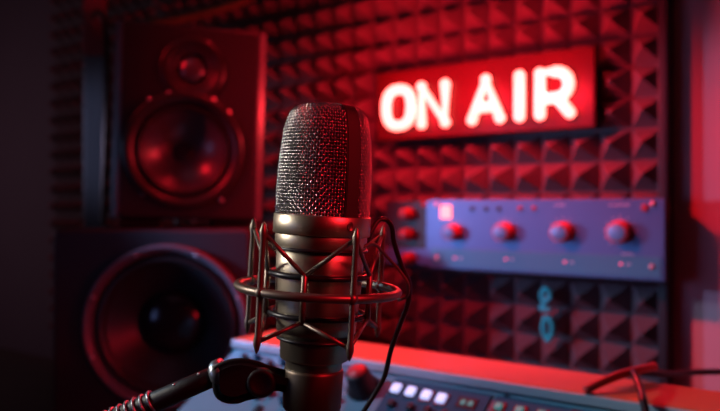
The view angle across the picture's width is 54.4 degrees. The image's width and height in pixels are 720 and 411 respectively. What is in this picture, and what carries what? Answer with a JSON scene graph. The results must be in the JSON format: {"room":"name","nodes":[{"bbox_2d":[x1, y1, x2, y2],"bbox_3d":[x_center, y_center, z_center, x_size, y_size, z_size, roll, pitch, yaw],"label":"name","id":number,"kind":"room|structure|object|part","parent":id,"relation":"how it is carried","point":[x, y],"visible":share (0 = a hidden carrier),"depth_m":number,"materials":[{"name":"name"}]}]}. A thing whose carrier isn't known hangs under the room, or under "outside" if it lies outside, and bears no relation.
{"room":"studio","nodes":[
{"label":"studio","id":0,"kind":"room"},
{"bbox_2d":[0,0,55,358],"bbox_3d":[0.075,-0.150,1.492,4.400,2.700,0.100,0,0,35],"label":"wall","id":1,"kind":"structure","parent":0,"point":[25,25],"depth_m":2.24,"materials":[{"name":"paint"}]},
{"bbox_2d":[48,163,74,328],"bbox_3d":[-0.875,0.126,2.047,0.100,0.500,0.048,0,0,35],"label":"panel","id":2,"kind":"object","parent":1,"relation":"attached to","point":[64,179],"visible":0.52,"depth_m":2.05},
{"bbox_2d":[48,0,74,163],"bbox_3d":[-0.875,-0.374,2.047,0.100,0.500,0.048,0,0,35],"label":"panel","id":3,"kind":"object","parent":1,"relation":"attached to","point":[62,21],"visible":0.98,"depth_m":2.05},
{"bbox_2d":[68,161,190,227],"bbox_3d":[-0.630,0.126,1.874,0.500,0.500,0.048,0,0,35],"label":"panel","id":4,"kind":"object","parent":1,"relation":"attached to","point":[76,170],"visible":0.09,"depth_m":1.99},
{"bbox_2d":[68,0,190,162],"bbox_3d":[-0.630,-0.374,1.874,0.500,0.500,0.048,0,0,35],"label":"panel","id":5,"kind":"object","parent":1,"relation":"attached to","point":[125,10],"visible":0.28,"depth_m":1.92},
{"bbox_2d":[188,150,354,335],"bbox_3d":[-0.221,0.126,1.586,0.500,0.500,0.048,0,0,35],"label":"panel","id":6,"kind":"object","parent":1,"relation":"attached to","point":[270,158],"visible":0.05,"depth_m":1.57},
{"bbox_2d":[187,0,355,150],"bbox_3d":[-0.221,-0.374,1.586,0.500,0.500,0.048,0,0,35],"label":"panel","id":7,"kind":"object","parent":1,"relation":"attached to","point":[311,44],"visible":0.39,"depth_m":1.53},
{"bbox_2d":[354,0,599,144],"bbox_3d":[0.187,-0.374,1.297,0.500,0.500,0.048,0,0,35],"label":"panel","id":8,"kind":"object","parent":1,"relation":"attached to","point":[391,35],"visible":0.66,"depth_m":1.30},
{"bbox_2d":[377,46,596,140],"bbox_3d":[0.202,-0.191,1.238,0.421,0.131,0.030,0,0,35],"label":"sign","id":9,"kind":"object","parent":8,"relation":"attached to","point":[554,90],"visible":1,"depth_m":1.22,"materials":[{"name":"red plastic"}]},
{"bbox_2d":[355,131,599,374],"bbox_3d":[0.187,0.126,1.297,0.500,0.500,0.048,0,0,35],"label":"panel","id":10,"kind":"object","parent":1,"relation":"attached to","point":[489,316],"visible":0.49,"depth_m":1.27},
{"bbox_2d":[389,265,669,283],"bbox_3d":[0.263,0.115,1.195,0.492,0.004,0.030,0,0,35],"label":"wall shelf","id":11,"kind":"object","parent":10,"relation":"attached to","point":[413,267],"visible":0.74,"depth_m":1.15,"materials":[{"name":"black plastic"}]},
{"bbox_2d":[386,201,428,266],"bbox_3d":[0.092,0.052,1.297,0.096,0.120,0.061,0,0,35],"label":"module","id":12,"kind":"object","parent":11,"relation":"on","point":[410,219],"visible":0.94,"depth_m":1.28,"materials":[{"name":"black plastic"}]},
{"bbox_3d":[0.084,0.052,1.280,0.024,0.024,0.024,0,0,35],"label":"knob","id":13,"kind":"part","parent":12,"relation":"part of","materials":[{"name":"red plastic"}]},
{"bbox_3d":[0.084,0.016,1.280,0.024,0.024,0.024,0,0,35],"label":"knob","id":14,"kind":"part","parent":12,"relation":"part of","materials":[{"name":"red plastic"}]},
{"bbox_3d":[0.087,0.097,1.277,0.024,0.024,0.024,0,0,35],"label":"knob","id":15,"kind":"part","parent":12,"relation":"part of","materials":[{"name":"red plastic"}]},
{"bbox_2d":[429,198,669,281],"bbox_3d":[0.292,0.051,1.152,0.397,0.123,0.068,0,0,35],"label":"audio preamp","id":16,"kind":"object","parent":11,"relation":"on","point":[614,238],"visible":1,"depth_m":1.12,"materials":[{"name":"painted metal"},{"name":"plastic"}]},
{"bbox_3d":[0.159,0.046,1.220,0.029,0.029,0.022,0,0,35],"label":"knob","id":17,"kind":"part","parent":16,"relation":"part of","materials":[{"name":"red"}]},
{"bbox_3d":[0.237,0.044,1.165,0.032,0.032,0.022,0,0,35],"label":"knob","id":18,"kind":"part","parent":16,"relation":"part of","materials":[{"name":"red"}]},
{"bbox_3d":[0.318,0.042,1.108,0.034,0.034,0.022,0,0,35],"label":"knob","id":19,"kind":"part","parent":16,"relation":"part of","materials":[{"name":"red"}]},
{"bbox_3d":[0.390,0.040,1.057,0.036,0.036,0.022,0,0,35],"label":"knob","id":20,"kind":"part","parent":16,"relation":"part of","materials":[{"name":"red"}]},
{"bbox_2d":[538,286,552,311],"bbox_3d":[0.312,0.157,1.175,0.024,0.043,0.008,0,0,35],"label":"teal character","id":21,"kind":"object","parent":10,"relation":"attached to","point":[546,300],"visible":1,"depth_m":1.17,"materials":[{"name":"teal paint"}]},
{"bbox_2d":[541,314,554,341],"bbox_3d":[0.315,0.206,1.173,0.024,0.046,0.008,0,0,35],"label":"teal character","id":22,"kind":"object","parent":10,"relation":"attached to","point":[547,338],"visible":1,"depth_m":1.17,"materials":[{"name":"teal paint"}]},
{"bbox_2d":[600,127,657,382],"bbox_3d":[0.432,0.126,1.124,0.100,0.500,0.048,0,0,35],"label":"panel","id":23,"kind":"object","parent":1,"relation":"attached to","point":[628,157],"visible":0.51,"depth_m":1.13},
{"bbox_2d":[600,0,657,130],"bbox_3d":[0.432,-0.374,1.124,0.100,0.500,0.048,0,0,35],"label":"panel","id":24,"kind":"object","parent":1,"relation":"attached to","point":[628,28],"visible":0.93,"depth_m":1.13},
{"bbox_2d":[658,0,672,384],"bbox_3d":[0.482,-0.540,1.099,0.014,1.920,0.070,0,0,35],"label":"trim","id":25,"kind":"structure","parent":1,"relation":"attached to","point":[665,7],"depth_m":1.07,"materials":[{"name":"black"}]},
{"bbox_2d":[673,0,719,391],"bbox_3d":[1.166,-0.150,0.639,1.633,2.700,0.032,0,0,35],"label":"wall panel","id":26,"kind":"object","parent":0,"point":[696,23],"visible":1,"depth_m":1.08,"materials":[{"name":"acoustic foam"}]},
{"bbox_3d":[-0.823,1.250,0.221,4.600,0.100,3.211,0,0,35],"label":"floor","id":27,"kind":"structure","parent":0,"visible":0},
{"bbox_2d":[0,348,53,410],"bbox_3d":[-0.354,0.825,1.058,2.600,0.750,1.000,0,0,35],"label":"desk","id":28,"kind":"object","parent":27,"relation":"on","point":[26,380],"visible":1,"depth_m":1.78,"materials":[{"name":"brown wood"}]},
{"bbox_2d":[83,0,106,226],"bbox_3d":[-0.606,-0.110,1.600,0.050,1.120,0.020,0,0,0],"label":"board","id":29,"kind":"object","parent":28,"relation":"on","point":[93,46],"visible":0.44,"depth_m":1.59,"materials":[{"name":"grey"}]},
{"bbox_2d":[90,9,109,225],"bbox_3d":[-0.578,-0.082,1.559,0.055,0.711,0.028,0,0,35],"label":"hanging cable","id":30,"kind":"object","parent":29,"relation":"hanging from","point":[96,12],"visible":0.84,"depth_m":1.55,"materials":[{"name":"black plastic"}]},
{"bbox_2d":[54,224,268,410],"bbox_3d":[-0.342,0.244,1.288,0.316,0.411,0.343,0,0,-2],"label":"subwoofer","id":31,"kind":"object","parent":28,"relation":"on","point":[139,310],"visible":0.77,"depth_m":1.13,"materials":[{"name":"grey"}]},
{"bbox_2d":[119,217,161,227],"bbox_3d":[-0.408,0.030,1.310,0.070,0.016,0.170,0,0,-15],"label":"pad","id":32,"kind":"object","parent":31,"relation":"on","point":[123,222],"visible":0.76,"depth_m":1.23,"materials":[{"name":"black rubber"}]},
{"bbox_3d":[-0.312,0.195,1.130,0.266,0.266,0.025,0,0,-2],"label":"woofer frame","id":33,"kind":"part","parent":31,"relation":"part of","materials":[{"name":"grey plastic"}]},
{"bbox_2d":[110,20,265,219],"bbox_3d":[-0.323,-0.142,1.322,0.252,0.331,0.272,2,0,-15],"label":"monitor","id":34,"kind":"object","parent":31,"relation":"on","point":[188,109],"visible":1,"depth_m":1.20,"materials":[{"name":"grey"}]},
{"bbox_3d":[-0.409,-0.146,1.178,0.011,0.330,0.025,2,0,-15],"label":"edge trim","id":35,"kind":"part","parent":34,"relation":"part of","materials":[{"name":"grey plastic"}]},
{"bbox_3d":[-0.302,-0.094,1.198,0.202,0.202,0.023,2,0,-15],"label":"woofer frame","id":36,"kind":"part","parent":34,"relation":"part of","materials":[{"name":"black plastic"}]},
{"bbox_3d":[-0.287,-0.234,1.201,0.110,0.110,0.015,2,0,-15],"label":"tweeter plate","id":37,"kind":"part","parent":34,"relation":"part of","materials":[{"name":"black plastic"}]},
{"bbox_3d":[-0.177,-0.139,1.241,0.011,0.330,0.025,2,0,-15],"label":"edge trim","id":38,"kind":"part","parent":34,"relation":"part of","materials":[{"name":"grey"}]},
{"bbox_2d":[208,219,251,226],"bbox_3d":[-0.253,0.032,1.352,0.070,0.014,0.170,0,0,-15],"label":"pad","id":39,"kind":"object","parent":31,"relation":"on","point":[215,223],"visible":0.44,"depth_m":1.27,"materials":[{"name":"black rubber"}]},
{"bbox_2d":[103,358,223,410],"bbox_3d":[-0.221,0.273,0.480,0.264,0.354,0.140,0,0,-9],"label":"boom arm","id":40,"kind":"object","parent":28,"relation":"on","point":[169,395],"visible":0.99,"depth_m":0.44,"materials":[{"name":"black metal"}]},
{"bbox_2d":[212,218,401,410],"bbox_3d":[-0.026,0.068,0.440,0.107,0.120,0.105,0,0,-42],"label":"mount","id":41,"kind":"object","parent":40,"relation":"attached to","point":[241,380],"visible":0.84,"depth_m":0.42,"materials":[{"name":"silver metal"}]},
{"bbox_3d":[-0.065,0.111,0.440,0.060,0.033,0.024,3,0,0],"label":"swivel arm","id":42,"kind":"part","parent":41,"relation":"part of","materials":[{"name":"black plastic"}]},
{"bbox_3d":[-0.072,0.046,0.461,0.004,0.076,0.004,3,0,0],"label":"post","id":43,"kind":"part","parent":41,"relation":"part of","materials":[{"name":"silver metal"}]},
{"bbox_3d":[-0.066,0.072,0.446,0.003,0.013,0.032,0,0,-27],"label":"cord","id":44,"kind":"part","parent":41,"relation":"part of","materials":[{"name":"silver metal"}]},
{"bbox_3d":[-0.063,0.028,0.446,0.003,0.027,0.032,0,0,-24],"label":"cord","id":45,"kind":"part","parent":41,"relation":"part of","materials":[{"name":"silver metal"}]},
{"bbox_3d":[-0.057,0.047,0.400,0.005,0.076,0.005,3,0,0],"label":"post","id":46,"kind":"part","parent":41,"relation":"part of","materials":[{"name":"grey metal"}]},
{"bbox_3d":[-0.060,0.108,0.428,0.019,0.019,0.002,3,0,0],"label":"pivot knob","id":47,"kind":"part","parent":41,"relation":"part of","materials":[{"name":"black plastic"}]},
{"bbox_3d":[-0.058,0.072,0.416,0.004,0.014,0.032,3,0,0],"label":"cord","id":48,"kind":"part","parent":41,"relation":"part of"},
{"bbox_3d":[-0.058,0.053,0.432,0.004,0.031,0.004,3,0,0],"label":"post","id":49,"kind":"part","parent":41,"relation":"part of","materials":[{"name":"grey metal"}]},
{"bbox_3d":[-0.057,0.028,0.463,0.026,0.027,0.003,0,0,-13],"label":"cord","id":50,"kind":"part","parent":41,"relation":"part of","materials":[{"name":"silver metal"}]},
{"bbox_3d":[-0.056,0.028,0.416,0.003,0.026,0.033,0,0,-4],"label":"cord","id":51,"kind":"part","parent":41,"relation":"part of","materials":[{"name":"silver metal"}]},
{"bbox_3d":[-0.046,0.073,0.405,0.025,0.014,0.010,3,0,0],"label":"cord","id":52,"kind":"part","parent":41,"relation":"part of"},
{"bbox_3d":[-0.043,0.029,0.405,0.025,0.027,0.003,0,0,-18],"label":"cord","id":53,"kind":"part","parent":41,"relation":"part of","materials":[{"name":"silver metal"}]},
{"bbox_3d":[-0.033,0.055,0.408,0.004,0.031,0.004,3,0,0],"label":"post","id":54,"kind":"part","parent":41,"relation":"part of","materials":[{"name":"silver metal"}]},
{"bbox_2d":[282,365,342,410],"bbox_3d":[-0.030,0.114,0.440,0.038,0.026,0.038,3,0,0],"label":"microphone base","id":55,"kind":"object","parent":41,"relation":"on","point":[301,391],"depth_m":0.42,"materials":[{"name":"grey metal"}]},
{"bbox_2d":[273,102,371,373],"bbox_3d":[-0.023,0.052,0.440,0.062,0.231,0.062,0,0,-28],"label":"microphone","id":56,"kind":"object","parent":41,"relation":"attached to","point":[324,178],"visible":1,"depth_m":0.42,"materials":[{"name":"silver metal"}]},
{"bbox_2d":[275,102,346,216],"bbox_3d":[-0.035,-0.028,0.430,0.028,0.072,0.059,0,0,-39],"label":"grille","id":57,"kind":"object","parent":56,"relation":"attached to","point":[311,180],"depth_m":0.41,"materials":[{"name":"silver metal"}]},
{"bbox_3d":[-0.022,-0.028,0.441,0.013,0.072,0.060,0,0,-39],"label":"grille frame","id":58,"kind":"part","parent":56,"relation":"part of","materials":[{"name":"grey metal"}]},
{"bbox_2d":[355,107,371,217],"bbox_3d":[-0.009,-0.027,0.451,0.026,0.072,0.059,0,0,-38],"label":"grille","id":59,"kind":"object","parent":56,"relation":"attached to","point":[363,161],"depth_m":0.42,"materials":[{"name":"silver metal"}]},
{"bbox_3d":[-0.020,0.074,0.402,0.032,0.015,0.003,0,0,25],"label":"cord","id":60,"kind":"part","parent":41,"relation":"part of","materials":[{"name":"silver metal"}]},
{"bbox_3d":[-0.017,0.030,0.402,0.034,0.025,0.003,0,0,23],"label":"cord","id":61,"kind":"part","parent":41,"relation":"part of","materials":[{"name":"silver metal"}]},
{"bbox_3d":[-0.004,0.050,0.395,0.004,0.076,0.004,3,0,0],"label":"post","id":62,"kind":"part","parent":41,"relation":"part of","materials":[{"name":"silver metal"}]},
{"bbox_3d":[-0.001,0.076,0.414,0.003,0.013,0.039,0,0,16],"label":"cord","id":63,"kind":"part","parent":41,"relation":"part of","materials":[{"name":"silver metal"}]},
{"bbox_3d":[0.002,0.031,0.414,0.003,0.027,0.040,0,0,13],"label":"cord","id":64,"kind":"part","parent":41,"relation":"part of","materials":[{"name":"silver metal"}]},
{"bbox_3d":[0.005,0.057,0.433,0.004,0.031,0.004,3,0,0],"label":"post","id":65,"kind":"part","parent":41,"relation":"part of","materials":[{"name":"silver metal"}]},
{"bbox_3d":[0.000,0.031,0.470,0.029,0.026,0.003,3,0,0],"label":"cord","id":66,"kind":"part","parent":41,"relation":"part of","materials":[{"name":"silver metal"}]},
{"bbox_3d":[0.008,0.076,0.452,0.010,0.014,0.039,3,0,0],"label":"cord","id":67,"kind":"part","parent":41,"relation":"part of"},
{"bbox_3d":[0.010,0.032,0.452,0.003,0.026,0.040,0,0,13],"label":"cord","id":68,"kind":"part","parent":41,"relation":"part of","materials":[{"name":"silver metal"}]},
{"bbox_3d":[0.014,0.051,0.471,0.004,0.076,0.004,3,0,0],"label":"post","id":69,"kind":"part","parent":41,"relation":"part of","materials":[{"name":"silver metal"}]},
{"bbox_2d":[364,242,409,300],"bbox_3d":[0.017,0.043,0.442,0.011,0.040,0.040,0,0,39],"label":"cord","id":70,"kind":"object","parent":41,"relation":"attached to","point":[377,246],"visible":0.98,"depth_m":0.45,"materials":[{"name":"black rubber"}]},
{"bbox_2d":[150,0,180,223],"bbox_3d":[-0.440,-0.049,1.579,0.105,0.983,0.043,0,0,21],"label":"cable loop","id":71,"kind":"object","parent":28,"relation":"on","point":[155,4],"visible":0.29,"depth_m":1.56,"materials":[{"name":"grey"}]},
{"bbox_2d":[149,0,253,24],"bbox_3d":[-0.312,-0.436,1.510,0.301,0.099,0.031,0,0,10],"label":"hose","id":72,"kind":"object","parent":71,"relation":"attached to","point":[233,4],"visible":0.9,"depth_m":1.51,"materials":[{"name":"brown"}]},
{"bbox_2d":[361,217,411,410],"bbox_3d":[-0.030,0.229,0.536,0.036,0.443,0.198,0,0,-30],"label":"microphone cable","id":73,"kind":"object","parent":28,"relation":"on","point":[377,221],"visible":1,"depth_m":0.46,"materials":[{"name":"black plastic"}]},
{"bbox_2d":[179,330,719,410],"bbox_3d":[0.133,0.314,0.672,0.806,0.273,0.252,0,0,35],"label":"mixing console","id":74,"kind":"object","parent":28,"relation":"on","point":[416,380],"visible":0.58,"depth_m":0.75,"materials":[{"name":"paint"}]},
{"bbox_3d":[-0.149,0.197,0.906,0.011,0.012,0.013,0,0,35],"label":"knob","id":75,"kind":"part","parent":74,"relation":"part of","materials":[{"name":"black"}]},
{"bbox_3d":[-0.132,0.194,0.899,0.009,0.012,0.012,0,0,45],"label":"knob","id":76,"kind":"part","parent":74,"relation":"part of","materials":[{"name":"black plastic"}]},
{"bbox_3d":[-0.113,0.199,0.877,0.011,0.012,0.013,0,0,35],"label":"knob","id":77,"kind":"part","parent":74,"relation":"part of","materials":[{"name":"black"}]},
{"bbox_3d":[-0.089,0.225,0.808,0.009,0.012,0.012,0,0,26],"label":"knob","id":78,"kind":"part","parent":74,"relation":"part of","materials":[{"name":"plastic"}]},
{"bbox_3d":[-0.096,0.194,0.873,0.009,0.012,0.012,0,0,26],"label":"knob","id":79,"kind":"part","parent":74,"relation":"part of","materials":[{"name":"black plastic"}]},
{"bbox_3d":[0.002,0.197,0.785,0.038,0.038,0.040,0,0,35],"label":"knob","id":80,"kind":"part","parent":74,"relation":"part of","materials":[{"name":"black plastic"}]},
{"bbox_3d":[0.044,0.241,0.689,0.117,0.095,0.152,0,0,35],"label":"module panel","id":81,"kind":"part","parent":74,"relation":"part of","materials":[{"name":"grey metal"}]},
{"bbox_3d":[0.263,0.241,0.535,0.408,0.095,0.152,0,0,35],"label":"module panel","id":82,"kind":"part","parent":74,"relation":"part of","materials":[{"name":"grey metal"}]},
{"bbox_2d":[582,362,657,393],"bbox_3d":[0.258,0.170,0.689,0.100,0.020,0.015,0,0,-29],"label":"cable","id":83,"kind":"object","parent":74,"relation":"on","point":[592,386],"visible":0.98,"depth_m":0.68,"materials":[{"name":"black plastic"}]},
{"bbox_2d":[630,368,649,410],"bbox_3d":[0.252,0.188,0.624,0.010,0.055,0.136,0,0,15],"label":"cable","id":84,"kind":"object","parent":74,"relation":"on","point":[634,375],"visible":1,"depth_m":0.64,"materials":[{"name":"black plastic"}]},
{"bbox_2d":[638,369,719,376],"bbox_3d":[0.359,0.182,0.763,0.267,0.037,0.016,0,0,-32],"label":"cable","id":85,"kind":"object","parent":74,"relation":"on","point":[689,372],"visible":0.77,"depth_m":0.76,"materials":[{"name":"black plastic"}]}
]}

